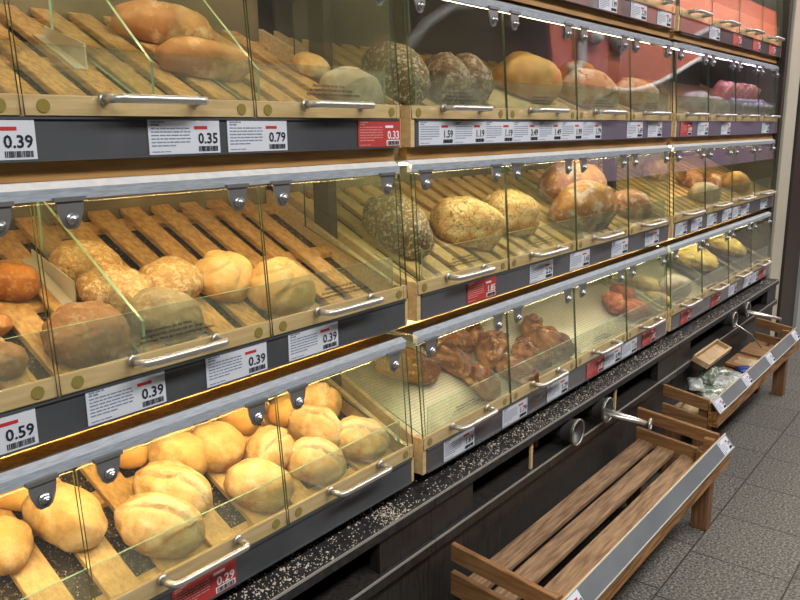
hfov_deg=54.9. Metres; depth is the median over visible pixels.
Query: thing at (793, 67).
trim
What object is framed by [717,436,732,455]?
price label
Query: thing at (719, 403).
price label
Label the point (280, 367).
crumbs
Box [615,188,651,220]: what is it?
bread loaf
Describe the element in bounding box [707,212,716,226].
price label
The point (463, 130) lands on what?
print
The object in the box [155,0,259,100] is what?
divider
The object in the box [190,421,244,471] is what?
bread roll
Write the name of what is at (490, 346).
pastry
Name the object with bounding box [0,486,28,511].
bread roll
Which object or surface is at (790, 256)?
trim
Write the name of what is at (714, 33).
price label
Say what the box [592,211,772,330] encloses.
display case
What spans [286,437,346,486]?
bread roll
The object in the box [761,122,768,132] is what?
price label
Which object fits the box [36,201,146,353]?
divider
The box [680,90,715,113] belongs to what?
bread loaf
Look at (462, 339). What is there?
pastry
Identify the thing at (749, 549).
floor
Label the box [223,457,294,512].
bread roll
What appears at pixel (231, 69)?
bread loaf
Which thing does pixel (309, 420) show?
bread roll
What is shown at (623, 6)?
display case
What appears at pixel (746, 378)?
price label
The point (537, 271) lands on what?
print
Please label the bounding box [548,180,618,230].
bread loaf
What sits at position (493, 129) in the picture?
print
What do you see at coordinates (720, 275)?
baking tray
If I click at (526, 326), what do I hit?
pastry
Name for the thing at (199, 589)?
print
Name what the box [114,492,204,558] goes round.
bread roll
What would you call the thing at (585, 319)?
tray
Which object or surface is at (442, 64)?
bread loaf
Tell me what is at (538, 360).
pastry
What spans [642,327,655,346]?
price label
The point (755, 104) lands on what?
packet
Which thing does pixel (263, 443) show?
bread roll
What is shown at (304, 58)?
bread roll
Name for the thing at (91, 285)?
bread roll
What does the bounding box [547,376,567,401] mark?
price label
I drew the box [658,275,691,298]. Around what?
bread loaf
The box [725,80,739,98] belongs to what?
packet
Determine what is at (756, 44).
price label
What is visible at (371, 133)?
print
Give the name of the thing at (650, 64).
display case
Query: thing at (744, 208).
price label
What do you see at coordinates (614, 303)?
pastry
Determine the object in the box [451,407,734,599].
wooden rack
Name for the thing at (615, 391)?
strut
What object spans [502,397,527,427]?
price label
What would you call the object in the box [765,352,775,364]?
price label
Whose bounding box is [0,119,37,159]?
price label
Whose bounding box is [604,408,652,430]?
serving tongs
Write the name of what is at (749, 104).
packet
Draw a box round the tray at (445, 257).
[290,168,649,280]
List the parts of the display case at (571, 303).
glass, pull handle, plate, hinge rail, lip glass, label rail, pull handle, pull handle, pull handle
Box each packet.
[680,403,698,413]
[686,377,704,390]
[687,383,725,395]
[698,365,719,384]
[699,367,732,375]
[700,393,717,401]
[709,80,734,100]
[714,375,735,387]
[724,356,756,366]
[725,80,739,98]
[728,97,746,114]
[728,371,741,378]
[735,365,749,373]
[736,83,745,98]
[737,97,752,114]
[738,82,750,98]
[743,82,755,98]
[743,98,757,114]
[749,98,762,114]
[752,85,760,98]
[754,99,767,115]
[761,99,772,115]
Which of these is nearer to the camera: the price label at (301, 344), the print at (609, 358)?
the price label at (301, 344)
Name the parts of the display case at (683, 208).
panel, pull handle, plate, lip glass, hinge rail, label rail, pull handle, pull handle, pull handle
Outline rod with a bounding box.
[735,323,761,347]
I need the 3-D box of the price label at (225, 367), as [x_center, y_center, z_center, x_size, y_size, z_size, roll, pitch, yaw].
[-0.288,0.112,1.367,0.002,0.055,0.137,9,16,37]
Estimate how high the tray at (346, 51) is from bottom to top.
0.220 m
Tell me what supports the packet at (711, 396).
in the wooden rack at (737, 392)
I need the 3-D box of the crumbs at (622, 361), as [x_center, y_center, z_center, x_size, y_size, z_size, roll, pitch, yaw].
[0.631,0.274,2.629,0.180,0.007,4.498,9,16,37]
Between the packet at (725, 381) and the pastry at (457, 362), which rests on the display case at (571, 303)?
the pastry at (457, 362)
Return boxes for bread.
[626,273,660,291]
[643,291,674,305]
[658,239,718,271]
[703,234,746,256]
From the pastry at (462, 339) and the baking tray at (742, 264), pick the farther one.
the baking tray at (742, 264)
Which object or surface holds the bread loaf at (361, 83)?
in the display case at (87, 125)
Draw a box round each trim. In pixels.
[765,0,799,335]
[774,82,799,337]
[792,257,799,331]
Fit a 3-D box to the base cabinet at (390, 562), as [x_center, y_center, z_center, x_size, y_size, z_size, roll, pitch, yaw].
[-0.726,0.852,1.280,0.522,0.516,1.956,9,16,37]
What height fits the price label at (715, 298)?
0.055 m
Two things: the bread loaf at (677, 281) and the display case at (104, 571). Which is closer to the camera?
the display case at (104, 571)
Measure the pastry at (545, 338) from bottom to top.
0.110 m
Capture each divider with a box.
[21,249,76,305]
[33,26,87,69]
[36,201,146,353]
[48,0,154,94]
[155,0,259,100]
[500,165,582,238]
[597,273,654,316]
[656,246,706,289]
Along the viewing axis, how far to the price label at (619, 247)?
2.65 m
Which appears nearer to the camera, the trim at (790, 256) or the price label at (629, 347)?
the price label at (629, 347)
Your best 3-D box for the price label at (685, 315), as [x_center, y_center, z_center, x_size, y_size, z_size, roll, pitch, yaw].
[1.214,0.066,3.268,0.002,0.055,0.137,9,16,37]
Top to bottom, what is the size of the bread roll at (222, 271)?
0.095 m
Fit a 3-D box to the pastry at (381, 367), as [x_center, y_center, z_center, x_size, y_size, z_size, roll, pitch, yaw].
[0.009,0.174,2.089,0.163,0.101,0.098,-2,13,-5]
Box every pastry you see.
[374,347,425,381]
[409,356,440,384]
[412,334,445,347]
[433,344,470,379]
[440,328,474,353]
[462,322,483,341]
[464,363,500,401]
[474,330,506,368]
[495,354,539,388]
[510,335,534,359]
[519,313,542,336]
[526,348,552,366]
[531,324,576,359]
[601,291,624,315]
[609,283,635,299]
[622,298,651,321]
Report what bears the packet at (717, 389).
in the wooden rack at (737, 392)
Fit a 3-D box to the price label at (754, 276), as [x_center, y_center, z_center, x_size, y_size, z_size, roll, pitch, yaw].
[1.888,-0.124,4.096,0.002,0.055,0.137,9,16,37]
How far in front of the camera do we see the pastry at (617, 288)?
3.11 m
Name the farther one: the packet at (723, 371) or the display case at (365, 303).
the packet at (723, 371)
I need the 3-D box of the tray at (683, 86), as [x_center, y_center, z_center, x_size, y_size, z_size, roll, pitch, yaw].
[1.385,-0.953,3.696,0.404,0.220,1.556,9,16,37]
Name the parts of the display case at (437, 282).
glass, panel, pull handle, plate, hinge rail, lip glass, label rail, pull handle, pull handle, glass, pull handle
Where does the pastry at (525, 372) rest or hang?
in the display case at (571, 303)
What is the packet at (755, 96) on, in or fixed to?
in the display case at (650, 64)
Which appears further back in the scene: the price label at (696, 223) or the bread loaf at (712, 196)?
the bread loaf at (712, 196)
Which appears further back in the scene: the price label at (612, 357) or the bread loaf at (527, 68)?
the price label at (612, 357)
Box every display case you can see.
[0,0,400,183]
[0,161,407,458]
[0,334,413,599]
[272,0,672,159]
[279,145,669,331]
[307,246,667,474]
[503,0,675,37]
[576,30,780,143]
[578,137,776,246]
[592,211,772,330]
[659,0,784,63]
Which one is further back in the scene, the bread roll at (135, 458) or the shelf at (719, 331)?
the shelf at (719, 331)
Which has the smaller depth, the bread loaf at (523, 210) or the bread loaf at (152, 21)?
the bread loaf at (152, 21)
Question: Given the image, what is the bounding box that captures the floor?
[520,341,799,599]
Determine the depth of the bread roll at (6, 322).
1.18 m
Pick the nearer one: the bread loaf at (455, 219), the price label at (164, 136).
the price label at (164, 136)
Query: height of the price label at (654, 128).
0.055 m
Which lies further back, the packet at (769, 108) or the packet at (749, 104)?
the packet at (769, 108)
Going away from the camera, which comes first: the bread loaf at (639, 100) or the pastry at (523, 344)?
the pastry at (523, 344)
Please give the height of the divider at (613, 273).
0.238 m
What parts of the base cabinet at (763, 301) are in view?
panel, panel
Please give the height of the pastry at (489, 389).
0.095 m
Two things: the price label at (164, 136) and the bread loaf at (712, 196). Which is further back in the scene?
the bread loaf at (712, 196)
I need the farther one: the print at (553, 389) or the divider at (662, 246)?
the divider at (662, 246)
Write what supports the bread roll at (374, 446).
in the display case at (104, 571)
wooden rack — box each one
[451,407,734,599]
[661,317,799,473]
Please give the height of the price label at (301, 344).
0.055 m
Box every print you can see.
[89,387,133,422]
[150,121,190,152]
[174,578,209,599]
[208,355,241,384]
[229,121,262,149]
[290,333,317,358]
[360,122,382,145]
[420,122,439,143]
[445,437,461,459]
[455,122,471,142]
[468,283,482,302]
[486,122,501,137]
[504,407,516,425]
[514,122,527,140]
[531,265,543,281]
[539,122,551,139]
[548,383,559,400]
[562,122,573,138]
[571,254,581,268]
[583,122,593,131]
[587,362,596,377]
[605,353,613,367]
[612,242,620,255]
[631,2,639,16]
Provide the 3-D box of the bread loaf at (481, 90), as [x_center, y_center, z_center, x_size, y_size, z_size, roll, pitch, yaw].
[0.176,-0.588,2.061,0.114,0.147,0.193,-7,14,-28]
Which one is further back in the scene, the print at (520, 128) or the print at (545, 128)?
the print at (545, 128)
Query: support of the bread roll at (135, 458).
in the display case at (104, 571)
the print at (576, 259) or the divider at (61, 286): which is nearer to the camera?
the divider at (61, 286)
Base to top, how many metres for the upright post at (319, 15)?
2.080 m
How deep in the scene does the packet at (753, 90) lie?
4.02 m
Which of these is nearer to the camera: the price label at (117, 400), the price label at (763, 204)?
the price label at (117, 400)
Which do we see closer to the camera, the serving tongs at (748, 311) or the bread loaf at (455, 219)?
the bread loaf at (455, 219)
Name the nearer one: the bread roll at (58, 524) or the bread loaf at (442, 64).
the bread roll at (58, 524)
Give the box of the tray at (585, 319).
[341,269,654,435]
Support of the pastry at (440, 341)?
on the display case at (571, 303)
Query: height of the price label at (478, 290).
0.055 m
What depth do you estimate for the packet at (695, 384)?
3.17 m
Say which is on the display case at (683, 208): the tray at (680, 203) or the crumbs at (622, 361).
the tray at (680, 203)
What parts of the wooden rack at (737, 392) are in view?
leg, leg, leg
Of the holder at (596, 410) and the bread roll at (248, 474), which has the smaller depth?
the bread roll at (248, 474)
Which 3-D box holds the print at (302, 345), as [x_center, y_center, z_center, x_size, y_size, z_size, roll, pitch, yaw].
[-0.185,0.084,1.492,0.001,0.047,0.073,9,16,37]
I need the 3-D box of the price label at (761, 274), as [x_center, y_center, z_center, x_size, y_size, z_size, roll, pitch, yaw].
[1.978,-0.150,4.207,0.002,0.055,0.137,9,16,37]
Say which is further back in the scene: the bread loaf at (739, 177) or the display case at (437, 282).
the bread loaf at (739, 177)
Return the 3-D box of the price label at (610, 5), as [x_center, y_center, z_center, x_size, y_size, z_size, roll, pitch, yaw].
[0.652,-0.932,2.409,0.002,0.051,0.137,9,16,37]
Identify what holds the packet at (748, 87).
in the display case at (650, 64)
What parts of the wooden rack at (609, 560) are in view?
leg, leg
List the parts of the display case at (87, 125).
panel, pull handle, lip glass, label rail, pull handle, glass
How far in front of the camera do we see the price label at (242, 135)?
1.35 m
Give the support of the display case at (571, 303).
on the base cabinet at (483, 510)
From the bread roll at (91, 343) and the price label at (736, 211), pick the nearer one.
the bread roll at (91, 343)
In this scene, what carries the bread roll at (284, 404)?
on the display case at (104, 571)
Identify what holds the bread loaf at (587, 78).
in the display case at (428, 27)
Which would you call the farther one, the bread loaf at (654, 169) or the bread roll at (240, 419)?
the bread loaf at (654, 169)
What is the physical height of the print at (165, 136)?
0.047 m
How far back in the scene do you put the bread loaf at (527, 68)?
2.26 m
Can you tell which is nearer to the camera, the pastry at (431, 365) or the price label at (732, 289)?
the pastry at (431, 365)
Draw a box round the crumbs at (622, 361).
[216,281,766,599]
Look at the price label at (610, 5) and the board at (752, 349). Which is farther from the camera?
the board at (752, 349)
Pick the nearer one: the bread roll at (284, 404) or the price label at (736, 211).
the bread roll at (284, 404)
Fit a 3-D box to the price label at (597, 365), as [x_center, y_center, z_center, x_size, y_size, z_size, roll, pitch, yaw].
[0.655,0.223,2.580,0.002,0.055,0.137,9,16,37]
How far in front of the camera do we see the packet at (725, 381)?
3.28 m
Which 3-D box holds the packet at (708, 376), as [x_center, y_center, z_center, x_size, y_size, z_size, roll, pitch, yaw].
[1.331,0.324,3.312,0.060,0.079,0.150,7,15,32]
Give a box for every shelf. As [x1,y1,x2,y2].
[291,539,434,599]
[431,367,676,550]
[675,297,776,375]
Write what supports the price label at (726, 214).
attached to the display case at (683, 208)
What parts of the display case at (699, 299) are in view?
pull handle, plate, hinge rail, lip glass, label rail, pull handle, pull handle, pull handle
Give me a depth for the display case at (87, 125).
1.34 m
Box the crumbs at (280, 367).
[1,367,349,596]
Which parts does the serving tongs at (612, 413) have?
arm, arm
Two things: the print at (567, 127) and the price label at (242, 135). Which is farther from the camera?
the print at (567, 127)
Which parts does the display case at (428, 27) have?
glass, panel, pull handle, lip glass, label rail, pull handle, hinge rail, plate, pull handle, glass, pull handle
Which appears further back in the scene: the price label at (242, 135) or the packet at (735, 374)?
the packet at (735, 374)
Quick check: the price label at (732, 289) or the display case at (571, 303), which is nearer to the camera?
the display case at (571, 303)
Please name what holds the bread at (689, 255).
on the baking tray at (720, 275)
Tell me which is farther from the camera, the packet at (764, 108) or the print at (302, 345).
the packet at (764, 108)
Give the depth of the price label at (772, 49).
3.96 m
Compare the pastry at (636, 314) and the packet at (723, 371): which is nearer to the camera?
the pastry at (636, 314)
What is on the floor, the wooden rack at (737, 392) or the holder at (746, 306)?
the wooden rack at (737, 392)
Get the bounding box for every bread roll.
[0,260,40,300]
[0,312,12,335]
[0,341,28,379]
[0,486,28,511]
[0,515,33,575]
[21,481,107,552]
[40,301,131,366]
[49,239,122,281]
[75,264,152,317]
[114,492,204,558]
[120,443,147,468]
[124,287,205,344]
[132,460,212,516]
[139,255,203,299]
[148,430,207,474]
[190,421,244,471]
[195,250,252,301]
[217,406,257,435]
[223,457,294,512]
[243,425,293,468]
[246,257,315,314]
[267,397,292,427]
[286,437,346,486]
[288,404,341,445]
[289,51,329,78]
[304,382,341,416]
[337,416,390,461]
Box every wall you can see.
[9,0,680,229]
[694,0,793,277]
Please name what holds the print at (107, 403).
attached to the price label at (117, 400)
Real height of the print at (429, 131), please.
0.047 m
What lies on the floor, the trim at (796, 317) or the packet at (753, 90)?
the trim at (796, 317)
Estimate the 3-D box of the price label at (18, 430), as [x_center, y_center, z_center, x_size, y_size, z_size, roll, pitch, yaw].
[-0.556,0.188,1.037,0.002,0.055,0.137,9,16,37]
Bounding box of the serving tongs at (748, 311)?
[747,310,781,319]
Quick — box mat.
[418,54,562,108]
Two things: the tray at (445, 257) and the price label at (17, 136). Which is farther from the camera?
the tray at (445, 257)
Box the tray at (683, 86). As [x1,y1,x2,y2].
[622,76,710,113]
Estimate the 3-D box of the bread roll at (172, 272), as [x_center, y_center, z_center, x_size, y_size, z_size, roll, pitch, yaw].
[-0.426,-0.035,1.423,0.108,0.091,0.128,4,13,19]
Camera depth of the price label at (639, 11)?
2.60 m
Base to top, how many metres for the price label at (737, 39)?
0.051 m
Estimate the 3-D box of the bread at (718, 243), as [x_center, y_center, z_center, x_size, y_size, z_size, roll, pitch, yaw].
[1.786,-0.302,4.236,0.280,0.132,0.160,-6,13,-22]
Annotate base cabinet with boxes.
[213,487,435,599]
[406,339,679,599]
[659,278,779,441]
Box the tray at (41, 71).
[0,4,332,101]
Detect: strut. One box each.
[529,443,532,468]
[614,389,616,409]
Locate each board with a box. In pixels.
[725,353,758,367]
[740,342,771,358]
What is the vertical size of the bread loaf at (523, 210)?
0.142 m
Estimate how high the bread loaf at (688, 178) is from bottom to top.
0.092 m
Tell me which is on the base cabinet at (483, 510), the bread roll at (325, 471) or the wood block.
the wood block
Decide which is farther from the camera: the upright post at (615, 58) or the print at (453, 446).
the upright post at (615, 58)
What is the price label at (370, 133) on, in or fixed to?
attached to the display case at (87, 125)
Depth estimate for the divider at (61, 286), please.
1.33 m
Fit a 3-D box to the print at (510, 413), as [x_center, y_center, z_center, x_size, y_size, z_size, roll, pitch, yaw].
[0.309,0.321,2.154,0.001,0.047,0.073,9,16,37]
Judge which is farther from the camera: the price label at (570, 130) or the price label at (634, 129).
the price label at (634, 129)
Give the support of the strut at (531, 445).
on the base cabinet at (483, 510)
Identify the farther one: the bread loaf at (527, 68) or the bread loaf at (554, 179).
the bread loaf at (554, 179)
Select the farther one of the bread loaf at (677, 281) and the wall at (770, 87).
the wall at (770, 87)
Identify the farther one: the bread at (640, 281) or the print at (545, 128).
the bread at (640, 281)
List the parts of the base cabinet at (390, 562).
kick panel, panel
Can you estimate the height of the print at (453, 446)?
0.047 m
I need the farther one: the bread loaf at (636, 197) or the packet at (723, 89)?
the packet at (723, 89)
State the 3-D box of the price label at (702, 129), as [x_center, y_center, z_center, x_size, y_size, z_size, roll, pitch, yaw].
[1.270,-0.719,3.226,0.002,0.055,0.137,9,16,37]
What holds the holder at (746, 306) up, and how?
attached to the base cabinet at (763, 301)
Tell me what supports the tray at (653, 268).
on the display case at (699, 299)
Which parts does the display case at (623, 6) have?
label rail, pull handle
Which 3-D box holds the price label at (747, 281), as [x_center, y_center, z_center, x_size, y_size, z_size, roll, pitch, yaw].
[1.798,-0.099,3.986,0.002,0.055,0.137,9,16,37]
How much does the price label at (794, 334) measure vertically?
0.035 m
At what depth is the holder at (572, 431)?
2.37 m
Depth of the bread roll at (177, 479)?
1.42 m
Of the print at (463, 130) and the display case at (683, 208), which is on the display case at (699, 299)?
the display case at (683, 208)
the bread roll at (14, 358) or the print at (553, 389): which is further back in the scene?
the print at (553, 389)
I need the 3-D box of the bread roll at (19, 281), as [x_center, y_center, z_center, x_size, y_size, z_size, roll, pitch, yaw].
[-0.644,-0.033,1.274,0.093,0.065,0.080,-6,14,-24]
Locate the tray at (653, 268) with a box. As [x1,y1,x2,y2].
[595,236,740,307]
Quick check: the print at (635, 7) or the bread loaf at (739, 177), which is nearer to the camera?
the print at (635, 7)
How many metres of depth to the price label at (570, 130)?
2.29 m
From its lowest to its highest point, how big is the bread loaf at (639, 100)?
0.130 m
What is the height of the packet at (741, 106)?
0.104 m
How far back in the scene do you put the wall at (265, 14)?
2.14 m
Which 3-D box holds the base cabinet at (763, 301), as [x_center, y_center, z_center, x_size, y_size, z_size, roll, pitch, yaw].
[1.432,0.244,3.935,0.522,0.516,1.638,9,16,37]
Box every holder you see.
[548,418,584,445]
[580,397,613,422]
[719,312,737,327]
[736,302,750,316]
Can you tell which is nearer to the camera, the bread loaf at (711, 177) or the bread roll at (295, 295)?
the bread roll at (295, 295)
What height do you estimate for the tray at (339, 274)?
0.228 m
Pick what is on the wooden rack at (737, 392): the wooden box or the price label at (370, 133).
the wooden box
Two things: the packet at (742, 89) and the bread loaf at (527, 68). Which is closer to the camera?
the bread loaf at (527, 68)
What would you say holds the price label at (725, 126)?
attached to the display case at (650, 64)
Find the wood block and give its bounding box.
[533,440,537,447]
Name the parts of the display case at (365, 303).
panel, pull handle, lip glass, plate, hinge rail, label rail, pull handle, glass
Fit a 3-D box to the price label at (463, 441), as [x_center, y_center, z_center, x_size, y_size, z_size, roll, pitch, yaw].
[0.152,0.365,1.961,0.002,0.055,0.137,9,16,37]
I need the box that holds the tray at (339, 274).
[0,198,375,389]
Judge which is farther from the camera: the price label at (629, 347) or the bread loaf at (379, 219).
the price label at (629, 347)
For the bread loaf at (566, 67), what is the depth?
2.78 m
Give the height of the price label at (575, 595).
0.035 m
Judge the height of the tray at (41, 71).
0.220 m
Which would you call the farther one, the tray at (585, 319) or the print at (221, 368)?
the tray at (585, 319)
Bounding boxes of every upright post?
[307,0,341,387]
[598,14,624,279]
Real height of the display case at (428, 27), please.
0.458 m
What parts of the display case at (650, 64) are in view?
panel, pull handle, lip glass, hinge rail, label rail, pull handle, pull handle, pull handle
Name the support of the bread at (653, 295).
in the display case at (699, 299)
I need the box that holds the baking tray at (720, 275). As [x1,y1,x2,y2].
[644,237,736,288]
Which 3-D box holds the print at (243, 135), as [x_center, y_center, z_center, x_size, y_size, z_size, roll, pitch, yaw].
[-0.266,-0.285,1.336,0.001,0.047,0.073,9,16,37]
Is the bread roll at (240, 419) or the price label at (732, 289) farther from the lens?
the price label at (732, 289)
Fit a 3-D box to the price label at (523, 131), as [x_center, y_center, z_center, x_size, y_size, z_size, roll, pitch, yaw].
[0.342,-0.457,2.084,0.002,0.055,0.137,9,16,37]
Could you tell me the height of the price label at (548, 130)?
0.055 m
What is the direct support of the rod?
attached to the holder at (732, 318)
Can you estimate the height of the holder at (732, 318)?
0.079 m
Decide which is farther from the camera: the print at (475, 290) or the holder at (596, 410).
the holder at (596, 410)
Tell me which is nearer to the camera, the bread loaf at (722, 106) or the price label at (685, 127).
the price label at (685, 127)
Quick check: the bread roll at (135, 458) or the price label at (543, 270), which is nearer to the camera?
the bread roll at (135, 458)
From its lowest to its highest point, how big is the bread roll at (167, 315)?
0.094 m
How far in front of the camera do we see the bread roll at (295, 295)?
1.49 m
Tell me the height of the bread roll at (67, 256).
0.085 m
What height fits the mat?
0.190 m
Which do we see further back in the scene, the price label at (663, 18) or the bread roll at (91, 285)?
the price label at (663, 18)
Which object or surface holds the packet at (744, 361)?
in the wooden rack at (737, 392)
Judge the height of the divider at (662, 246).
0.248 m
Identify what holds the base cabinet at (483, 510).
on the floor
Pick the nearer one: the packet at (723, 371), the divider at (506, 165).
the divider at (506, 165)
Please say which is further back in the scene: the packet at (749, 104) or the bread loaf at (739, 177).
the bread loaf at (739, 177)
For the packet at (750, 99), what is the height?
0.102 m
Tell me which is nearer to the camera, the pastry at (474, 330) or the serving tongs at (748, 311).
the pastry at (474, 330)
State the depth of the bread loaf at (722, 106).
3.54 m
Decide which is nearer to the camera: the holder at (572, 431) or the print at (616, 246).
the holder at (572, 431)
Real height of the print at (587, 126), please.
0.047 m
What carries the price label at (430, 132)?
attached to the display case at (428, 27)
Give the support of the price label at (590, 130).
attached to the display case at (428, 27)
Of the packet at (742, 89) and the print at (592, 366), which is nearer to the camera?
the print at (592, 366)
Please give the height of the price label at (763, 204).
0.055 m
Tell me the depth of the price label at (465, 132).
1.87 m
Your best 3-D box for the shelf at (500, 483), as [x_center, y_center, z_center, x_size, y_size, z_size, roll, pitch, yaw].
[0.440,0.415,2.611,0.420,0.030,1.673,9,16,37]
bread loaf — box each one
[109,0,212,43]
[154,36,251,81]
[319,66,382,103]
[361,40,429,103]
[362,194,434,258]
[425,52,470,104]
[430,196,505,250]
[456,52,493,105]
[481,189,539,235]
[492,51,562,102]
[537,159,606,202]
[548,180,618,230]
[559,60,594,76]
[560,68,619,109]
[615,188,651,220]
[616,77,659,110]
[638,159,666,180]
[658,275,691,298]
[678,170,702,187]
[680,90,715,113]
[687,182,720,204]
[702,172,721,188]
[711,96,729,113]
[721,171,749,192]
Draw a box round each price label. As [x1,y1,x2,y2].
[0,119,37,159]
[0,408,38,454]
[85,371,166,426]
[147,120,220,154]
[171,559,236,599]
[205,341,267,387]
[226,120,287,151]
[288,321,337,361]
[358,120,399,147]
[419,121,453,144]
[444,427,473,461]
[454,121,484,143]
[467,276,495,303]
[485,121,513,142]
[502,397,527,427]
[513,121,538,141]
[530,259,552,283]
[538,121,561,140]
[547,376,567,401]
[561,121,582,139]
[567,589,582,599]
[570,249,589,270]
[582,122,601,139]
[586,355,603,378]
[598,0,616,12]
[604,346,620,368]
[611,238,627,257]
[621,337,636,358]
[627,122,642,137]
[630,1,646,20]
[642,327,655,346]
[645,229,658,246]
[647,122,661,136]
[657,10,671,26]
[675,221,687,236]
[680,122,691,135]
[680,307,691,324]
[691,217,701,231]
[697,122,708,134]
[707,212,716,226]
[709,26,719,39]
[711,291,720,306]
[713,397,726,412]
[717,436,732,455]
[721,122,730,134]
[722,208,730,221]
[728,282,736,296]
[732,33,741,45]
[732,205,740,217]
[741,203,748,215]
[741,373,752,386]
[743,275,750,287]
[751,270,758,282]
[752,39,760,51]
[758,267,765,278]
[760,198,767,208]
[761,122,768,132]
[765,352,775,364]
[768,44,775,55]
[791,330,799,340]
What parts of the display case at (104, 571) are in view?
plate, hinge rail, pull handle, lip glass, label rail, pull handle, glass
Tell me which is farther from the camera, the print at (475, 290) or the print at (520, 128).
the print at (520, 128)
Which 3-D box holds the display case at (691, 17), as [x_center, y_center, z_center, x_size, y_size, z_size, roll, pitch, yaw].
[1.393,-1.378,3.585,0.467,0.463,1.590,9,16,37]
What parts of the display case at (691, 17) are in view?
panel, pull handle, label rail, pull handle, lip glass, pull handle, pull handle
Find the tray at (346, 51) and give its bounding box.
[290,38,643,111]
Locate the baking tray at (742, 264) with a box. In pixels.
[684,227,762,270]
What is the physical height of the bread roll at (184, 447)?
0.089 m
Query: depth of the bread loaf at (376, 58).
1.79 m
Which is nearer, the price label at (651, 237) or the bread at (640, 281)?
the price label at (651, 237)
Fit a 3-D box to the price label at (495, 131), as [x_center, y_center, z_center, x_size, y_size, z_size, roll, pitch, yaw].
[0.256,-0.433,1.979,0.002,0.055,0.137,9,16,37]
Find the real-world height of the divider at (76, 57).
0.080 m
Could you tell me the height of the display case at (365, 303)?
0.481 m
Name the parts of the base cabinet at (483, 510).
panel, panel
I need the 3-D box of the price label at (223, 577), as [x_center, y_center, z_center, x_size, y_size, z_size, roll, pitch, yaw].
[-0.342,0.504,1.354,0.002,0.055,0.137,9,16,37]
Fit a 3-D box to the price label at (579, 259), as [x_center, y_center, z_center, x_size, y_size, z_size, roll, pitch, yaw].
[0.565,-0.128,2.416,0.002,0.055,0.137,9,16,37]
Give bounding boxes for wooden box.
[691,339,731,368]
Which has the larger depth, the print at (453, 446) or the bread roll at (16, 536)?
the print at (453, 446)
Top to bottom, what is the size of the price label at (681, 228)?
0.055 m
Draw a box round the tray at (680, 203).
[591,155,762,214]
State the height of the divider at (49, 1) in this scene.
0.345 m
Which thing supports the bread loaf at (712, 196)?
in the display case at (683, 208)
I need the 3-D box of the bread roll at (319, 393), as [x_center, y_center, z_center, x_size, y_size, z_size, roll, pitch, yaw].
[-0.190,0.241,1.835,0.103,0.082,0.114,7,14,29]
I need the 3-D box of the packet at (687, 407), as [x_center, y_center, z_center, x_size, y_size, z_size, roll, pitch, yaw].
[1.184,0.425,3.062,0.110,0.048,0.200,7,15,32]
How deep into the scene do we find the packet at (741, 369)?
3.50 m

